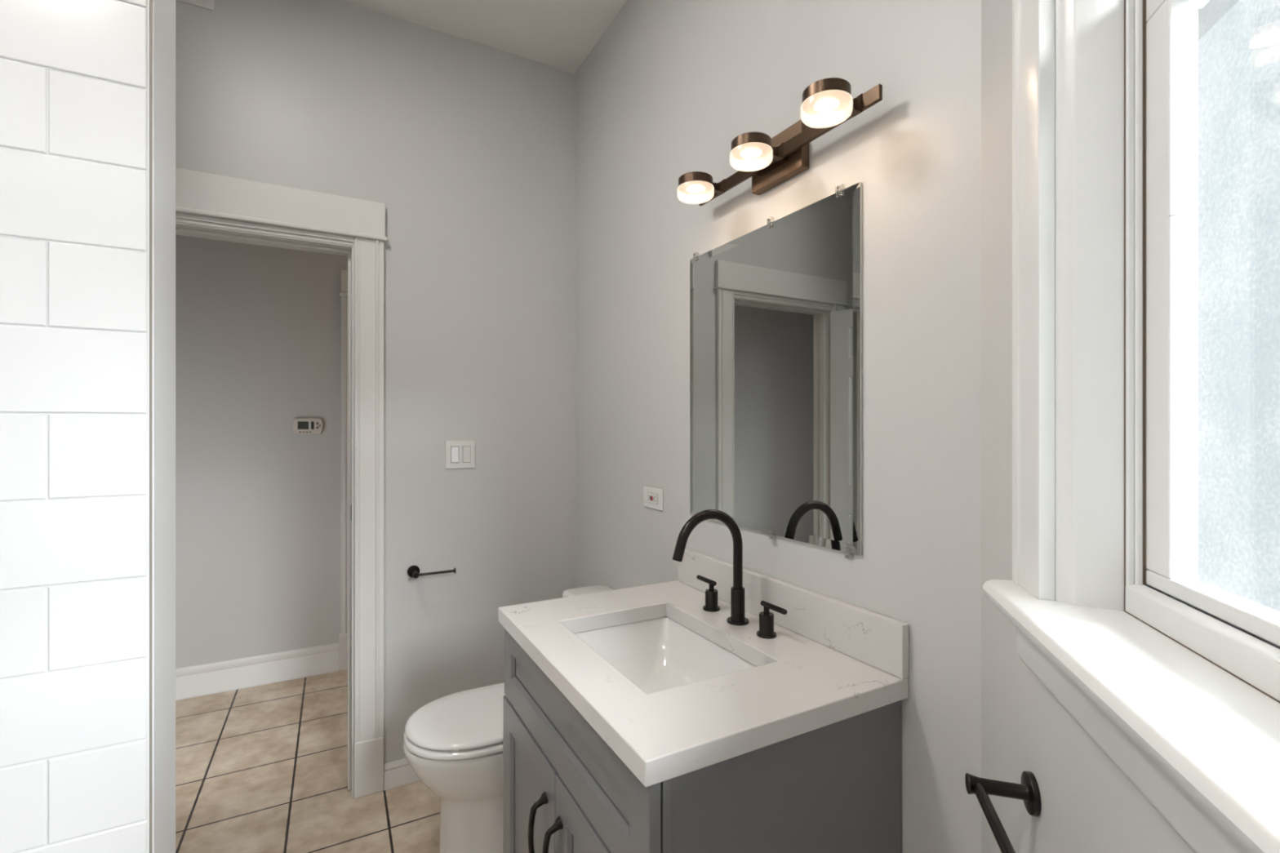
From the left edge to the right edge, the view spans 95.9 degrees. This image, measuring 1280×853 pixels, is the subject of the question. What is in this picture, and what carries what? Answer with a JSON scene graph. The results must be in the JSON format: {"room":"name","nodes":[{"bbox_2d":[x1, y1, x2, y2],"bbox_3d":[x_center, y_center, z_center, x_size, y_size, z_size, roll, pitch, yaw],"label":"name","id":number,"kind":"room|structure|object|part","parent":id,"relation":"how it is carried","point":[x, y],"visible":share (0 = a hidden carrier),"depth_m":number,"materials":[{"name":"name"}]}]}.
{"room":"bathroom","nodes":[
{"label":"bathroom","id":0,"kind":"room"},
{"bbox_2d":[151,0,175,852],"bbox_3d":[-1.323,-0.098,1.008,0.779,2.883,0.188,0,0,-29],"label":"wall partition","id":1,"kind":"structure","parent":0,"point":[163,11],"depth_m":1.18,"materials":[{"name":"white paint"}]},
{"bbox_2d":[0,0,146,852],"bbox_3d":[-1.278,0.054,0.921,0.766,2.942,0.009,0,0,-29],"label":"tiled wall","id":2,"kind":"structure","parent":1,"relation":"attached to","point":[44,197],"depth_m":1.05,"materials":[{"name":"white tile"}]},
{"bbox_2d":[0,0,149,852],"bbox_3d":[-1.279,-0.098,0.923,0.771,2.883,0.004,0,0,-29],"label":"tile grout","id":3,"kind":"structure","parent":1,"relation":"attached to","point":[148,1],"depth_m":1.10,"materials":[{"name":"white tile"}]},
{"bbox_2d":[149,0,151,852],"bbox_3d":[-0.939,-0.098,1.109,0.003,2.883,0.004,0,0,-29],"label":"trim","id":4,"kind":"structure","parent":1,"relation":"attached to","point":[150,1],"depth_m":1.11,"materials":[{"name":"beige"}]},
{"bbox_2d":[175,235,347,668],"bbox_3d":[-1.920,-0.098,3.111,4.800,2.883,0.100,0,0,-29],"label":"wall","id":5,"kind":"structure","parent":0,"point":[258,326],"depth_m":3.01,"materials":[{"name":"grey paint"}]},
{"bbox_2d":[175,642,338,700],"bbox_3d":[-2.827,1.269,2.544,2.664,0.150,0.028,0,0,-29],"label":"baseboard","id":6,"kind":"structure","parent":5,"relation":"attached to","point":[210,678],"depth_m":2.99,"materials":[{"name":"white paint"}]},
{"bbox_2d":[291,417,323,435],"bbox_3d":[-1.789,-0.002,3.109,0.148,0.091,0.028,0,0,-29],"label":"thermostat","id":7,"kind":"object","parent":5,"relation":"attached to","point":[306,426],"visible":1,"depth_m":3.10,"materials":[{"name":"grey plastic"}]},
{"bbox_2d":[338,269,347,671],"bbox_3d":[-1.285,0.240,3.380,0.846,2.208,0.033,0,0,-29],"label":"door frame","id":8,"kind":"structure","parent":5,"relation":"in","point":[343,636],"depth_m":3.19,"materials":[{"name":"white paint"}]},
{"bbox_3d":[-1.607,0.211,3.211,0.099,1.865,0.024,0,0,-29],"label":"casing leg","id":9,"kind":"part","parent":8,"relation":"part of","materials":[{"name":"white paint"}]},
{"bbox_2d":[175,669,439,852],"bbox_3d":[-0.892,1.384,1.222,4.800,0.080,4.500,0,0,-29],"label":"floor","id":10,"kind":"structure","parent":0,"point":[264,768],"depth_m":2.15,"materials":[{"name":"beige tile"}]},
{"bbox_2d":[403,585,613,852],"bbox_3d":[-0.371,0.975,1.881,0.744,0.738,0.398,0,0,-29],"label":"toilet","id":11,"kind":"object","parent":10,"relation":"on","point":[453,743],"visible":0.44,"depth_m":1.71,"materials":[{"name":"white ceramic"}]},
{"bbox_3d":[-0.464,0.927,1.833,0.532,0.021,0.367,0,0,-29],"label":"seat","id":12,"kind":"part","parent":11,"relation":"part of","materials":[{"name":"white plastic"}]},
{"bbox_3d":[-0.390,1.142,1.874,0.704,0.404,0.366,0,0,-29],"label":"bowl","id":13,"kind":"part","parent":11,"relation":"part of","materials":[{"name":"white ceramic"}]},
{"bbox_3d":[-0.462,0.902,1.834,0.528,0.021,0.362,0,0,-29],"label":"lid","id":14,"kind":"part","parent":11,"relation":"part of","materials":[{"name":"white ceramic"}]},
{"bbox_3d":[-0.125,0.623,2.015,0.184,0.034,0.398,0,0,-29],"label":"tank lid","id":15,"kind":"part","parent":11,"relation":"part of","materials":[{"name":"white ceramic"}]},
{"bbox_2d":[502,628,902,852],"bbox_3d":[0.054,0.925,1.278,0.590,0.838,0.768,0,0,-29],"label":"vanity cabinet","id":16,"kind":"object","parent":10,"relation":"on","point":[837,787],"visible":0.76,"depth_m":1.01,"materials":[{"name":"grey paint"}]},
{"bbox_3d":[-0.254,0.964,1.330,0.019,0.536,0.382,0,0,-29],"label":"cabinet door","id":17,"kind":"part","parent":16,"relation":"part of","materials":[{"name":"grey paint"}]},
{"bbox_3d":[-0.211,0.842,1.192,0.043,0.163,0.023,0,0,-29],"label":"pull handle","id":18,"kind":"part","parent":16,"relation":"part of","materials":[{"name":"black metal"}]},
{"bbox_3d":[-0.170,0.842,1.117,0.043,0.163,0.023,0,0,-29],"label":"pull handle","id":19,"kind":"part","parent":16,"relation":"part of","materials":[{"name":"black metal"}]},
{"bbox_3d":[-0.160,0.599,1.161,0.019,0.182,0.762,0,0,-29],"label":"drawer","id":20,"kind":"part","parent":16,"relation":"part of","materials":[{"name":"grey paint"}]},
{"bbox_3d":[-0.070,0.964,0.991,0.019,0.536,0.382,0,0,-29],"label":"cabinet door","id":21,"kind":"part","parent":16,"relation":"part of","materials":[{"name":"grey paint"}]},
{"bbox_2d":[498,580,908,786],"bbox_3d":[0.066,0.487,1.285,0.561,0.038,0.785,0,0,-29],"label":"countertop","id":22,"kind":"structure","parent":16,"relation":"on","point":[797,685],"depth_m":1.04,"materials":[{"name":"white stone"}]},
{"bbox_2d":[573,616,755,694],"bbox_3d":[0.042,0.583,1.272,0.352,0.152,0.484,0,0,-29],"label":"sink","id":23,"kind":"object","parent":22,"relation":"in","point":[657,655],"visible":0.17,"depth_m":1.44,"materials":[{"name":"white ceramic"}]},
{"bbox_2d":[672,509,786,639],"bbox_3d":[0.221,0.330,1.389,0.251,0.275,0.256,0,0,13],"label":"faucet","id":24,"kind":"object","parent":22,"relation":"on","point":[737,617],"visible":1,"depth_m":1.36,"materials":[{"name":"black metal"}]},
{"bbox_3d":[0.172,0.406,1.498,0.013,0.026,0.078,0,0,-29],"label":"lever","id":25,"kind":"part","parent":24,"relation":"part of","materials":[{"name":"black metal"}]},
{"bbox_3d":[0.159,0.291,1.341,0.194,0.197,0.023,0,0,-29],"label":"spout","id":26,"kind":"part","parent":24,"relation":"part of","materials":[{"name":"black metal"}]},
{"bbox_3d":[0.234,0.427,1.382,0.052,0.082,0.052,0,0,-29],"label":"spout","id":27,"kind":"part","parent":24,"relation":"part of","materials":[{"name":"black metal"}]},
{"bbox_3d":[0.294,0.406,1.273,0.013,0.026,0.078,0,0,-29],"label":"lever","id":28,"kind":"part","parent":24,"relation":"part of","materials":[{"name":"black metal"}]},
{"bbox_2d":[175,0,575,764],"bbox_3d":[-1.326,-0.098,2.019,4.800,2.883,0.125,0,0,-29],"label":"wall","id":29,"kind":"structure","parent":0,"point":[468,147],"depth_m":2.25,"materials":[{"name":"grey paint"}]},
{"bbox_2d":[176,0,213,10],"bbox_3d":[-1.560,-1.446,1.817,0.356,0.152,0.007,0,0,-29],"label":"air vent","id":30,"kind":"object","parent":29,"relation":"in","point":[207,4],"visible":1,"depth_m":1.89,"materials":[{"name":"white paint"}]},
{"bbox_2d":[175,168,388,799],"bbox_3d":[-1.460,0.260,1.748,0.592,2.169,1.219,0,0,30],"label":"door frame","id":31,"kind":"structure","parent":29,"relation":"in","point":[208,206],"depth_m":2.10,"materials":[{"name":"white paint"}]},
{"bbox_3d":[-1.344,-0.670,1.929,0.697,0.028,0.017,0,0,-29],"label":"head moulding","id":32,"kind":"part","parent":31,"relation":"part of","materials":[{"name":"white paint"}]},
{"bbox_3d":[-0.992,0.230,2.116,0.100,1.828,0.024,0,0,-29],"label":"casing leg","id":33,"kind":"part","parent":31,"relation":"part of","materials":[{"name":"white paint"}]},
{"bbox_2d":[383,758,421,791],"bbox_3d":[-0.612,1.300,2.323,0.766,0.088,0.024,0,0,-29],"label":"baseboard","id":34,"kind":"structure","parent":29,"relation":"attached to","point":[398,773],"depth_m":2.16,"materials":[{"name":"white paint"}]},
{"bbox_2d":[407,564,456,578],"bbox_3d":[-0.791,0.551,2.193,0.164,0.045,0.080,0,0,-29],"label":"toilet paper holder","id":35,"kind":"object","parent":29,"relation":"attached to","point":[413,571],"visible":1,"depth_m":2.18,"materials":[{"name":"black metal"}]},
{"bbox_3d":[-0.843,0.551,2.163,0.021,0.021,0.072,0,0,-29],"label":"post","id":36,"kind":"part","parent":35,"relation":"part of","materials":[{"name":"black metal"}]},
{"bbox_3d":[-0.766,0.551,2.174,0.130,0.010,0.009,0,0,-29],"label":"arm","id":37,"kind":"part","parent":35,"relation":"part of","materials":[{"name":"black metal"}]},
{"bbox_2d":[445,440,475,468],"bbox_3d":[-0.708,0.111,2.278,0.113,0.109,0.010,0,0,-29],"label":"light switch","id":38,"kind":"object","parent":29,"relation":"attached to","point":[459,454],"visible":1,"depth_m":2.28,"materials":[{"name":"white plastic"}]},
{"bbox_2d":[342,0,626,73],"bbox_3d":[-0.892,-1.579,1.222,4.800,0.080,4.500,0,0,-29],"label":"ceiling","id":39,"kind":"structure","parent":0,"point":[562,34],"depth_m":2.19,"materials":[{"name":"white paint"}]},
{"bbox_2d":[575,0,981,852],"bbox_3d":[0.224,-0.098,1.713,0.120,2.883,1.895,0,0,-29],"label":"wall","id":40,"kind":"structure","parent":0,"point":[664,95],"depth_m":1.24,"materials":[{"name":"grey paint"}]},
{"bbox_2d":[643,486,662,511],"bbox_3d":[0.041,0.237,1.911,0.010,0.068,0.124,0,0,-29],"label":"power outlet","id":41,"kind":"object","parent":40,"relation":"attached to","point":[652,497],"visible":1,"depth_m":1.91,"materials":[{"name":"white plastic"}]},
{"bbox_2d":[689,182,862,555],"bbox_3d":[0.299,-0.117,1.440,0.007,0.755,0.620,0,0,-29],"label":"mirror","id":42,"kind":"object","parent":40,"relation":"attached to","point":[776,308],"visible":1,"depth_m":1.36,"materials":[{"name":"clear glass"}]},
{"bbox_2d":[678,77,882,205],"bbox_3d":[0.269,-0.632,1.317,0.179,0.108,0.593,0,0,-29],"label":"vanity light","id":43,"kind":"object","parent":40,"relation":"attached to","point":[775,160],"visible":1,"depth_m":1.28,"materials":[{"name":"brown metal"}]},
{"bbox_3d":[0.196,-0.623,1.492,0.042,0.036,0.023,0,0,-29],"label":"arm","id":44,"kind":"part","parent":43,"relation":"part of","materials":[{"name":"brown metal"}]},
{"bbox_3d":[0.300,-0.623,1.301,0.042,0.036,0.023,0,0,-29],"label":"arm","id":45,"kind":"part","parent":43,"relation":"part of","materials":[{"name":"brown metal"}]},
{"bbox_3d":[0.404,-0.623,1.110,0.042,0.036,0.023,0,0,-29],"label":"arm","id":46,"kind":"part","parent":43,"relation":"part of","materials":[{"name":"brown metal"}]},
{"bbox_2d":[678,548,908,679],"bbox_3d":[0.308,0.417,1.410,0.018,0.101,0.773,0,0,-29],"label":"backsplash","id":47,"kind":"structure","parent":40,"relation":"attached to","point":[880,642],"depth_m":1.25,"materials":[{"name":"white stone"}]},
{"bbox_2d":[981,0,1195,852],"bbox_3d":[0.411,-0.098,0.216,0.122,2.883,1.610,0,0,16],"label":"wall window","id":48,"kind":"structure","parent":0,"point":[1088,805],"depth_m":0.83,"materials":[{"name":"grey paint"}]},
{"bbox_2d":[964,770,1040,852],"bbox_3d":[0.377,0.466,0.450,0.075,0.049,0.659,0,0,16],"label":"towel bar","id":49,"kind":"object","parent":48,"relation":"attached to","point":[1028,791],"visible":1,"depth_m":0.73,"materials":[{"name":"black metal"}]},
{"bbox_3d":[0.351,0.465,0.457,0.014,0.014,0.602,0,0,16],"label":"rail","id":50,"kind":"part","parent":49,"relation":"part of","materials":[{"name":"black metal"}]},
{"bbox_3d":[0.460,0.466,0.743,0.069,0.024,0.024,0,0,16],"label":"post","id":51,"kind":"part","parent":49,"relation":"part of","materials":[{"name":"black metal"}]},
{"bbox_2d":[982,0,1279,852],"bbox_3d":[0.413,-0.426,0.318,0.182,1.459,0.915,0,0,16],"label":"window","id":52,"kind":"structure","parent":48,"relation":"attached to","point":[1175,677],"depth_m":0.62,"materials":[{"name":"white paint"}]},
{"bbox_3d":[0.483,-0.407,0.713,0.021,1.218,0.086,0,0,16],"label":"casing leg","id":53,"kind":"part","parent":52,"relation":"part of","materials":[{"name":"white paint"}]},
{"bbox_3d":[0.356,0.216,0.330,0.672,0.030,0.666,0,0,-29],"label":"sill","id":54,"kind":"part","parent":52,"relation":"part of","materials":[{"name":"white paint"}]},
{"bbox_3d":[0.441,0.196,0.308,0.015,0.052,0.663,0,0,16],"label":"stop sill","id":55,"kind":"part","parent":52,"relation":"part of","materials":[{"name":"white paint"}]},
{"bbox_3d":[0.458,-0.151,0.305,0.018,0.640,0.651,0,0,16],"label":"sash frame","id":56,"kind":"part","parent":52,"relation":"part of","materials":[{"name":"white paint"}]},
{"bbox_3d":[0.484,-0.421,0.296,0.033,1.310,0.754,0,0,16],"label":"frame","id":57,"kind":"part","parent":52,"relation":"part of","materials":[{"name":"white"}]},
{"bbox_2d":[1197,0,1238,40],"bbox_3d":[0.590,-1.052,0.117,0.277,0.709,2.800,0,0,16],"label":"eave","id":58,"kind":"object","parent":48,"relation":"attached to","point":[1213,11],"depth_m":0.97,"materials":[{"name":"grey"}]}
]}

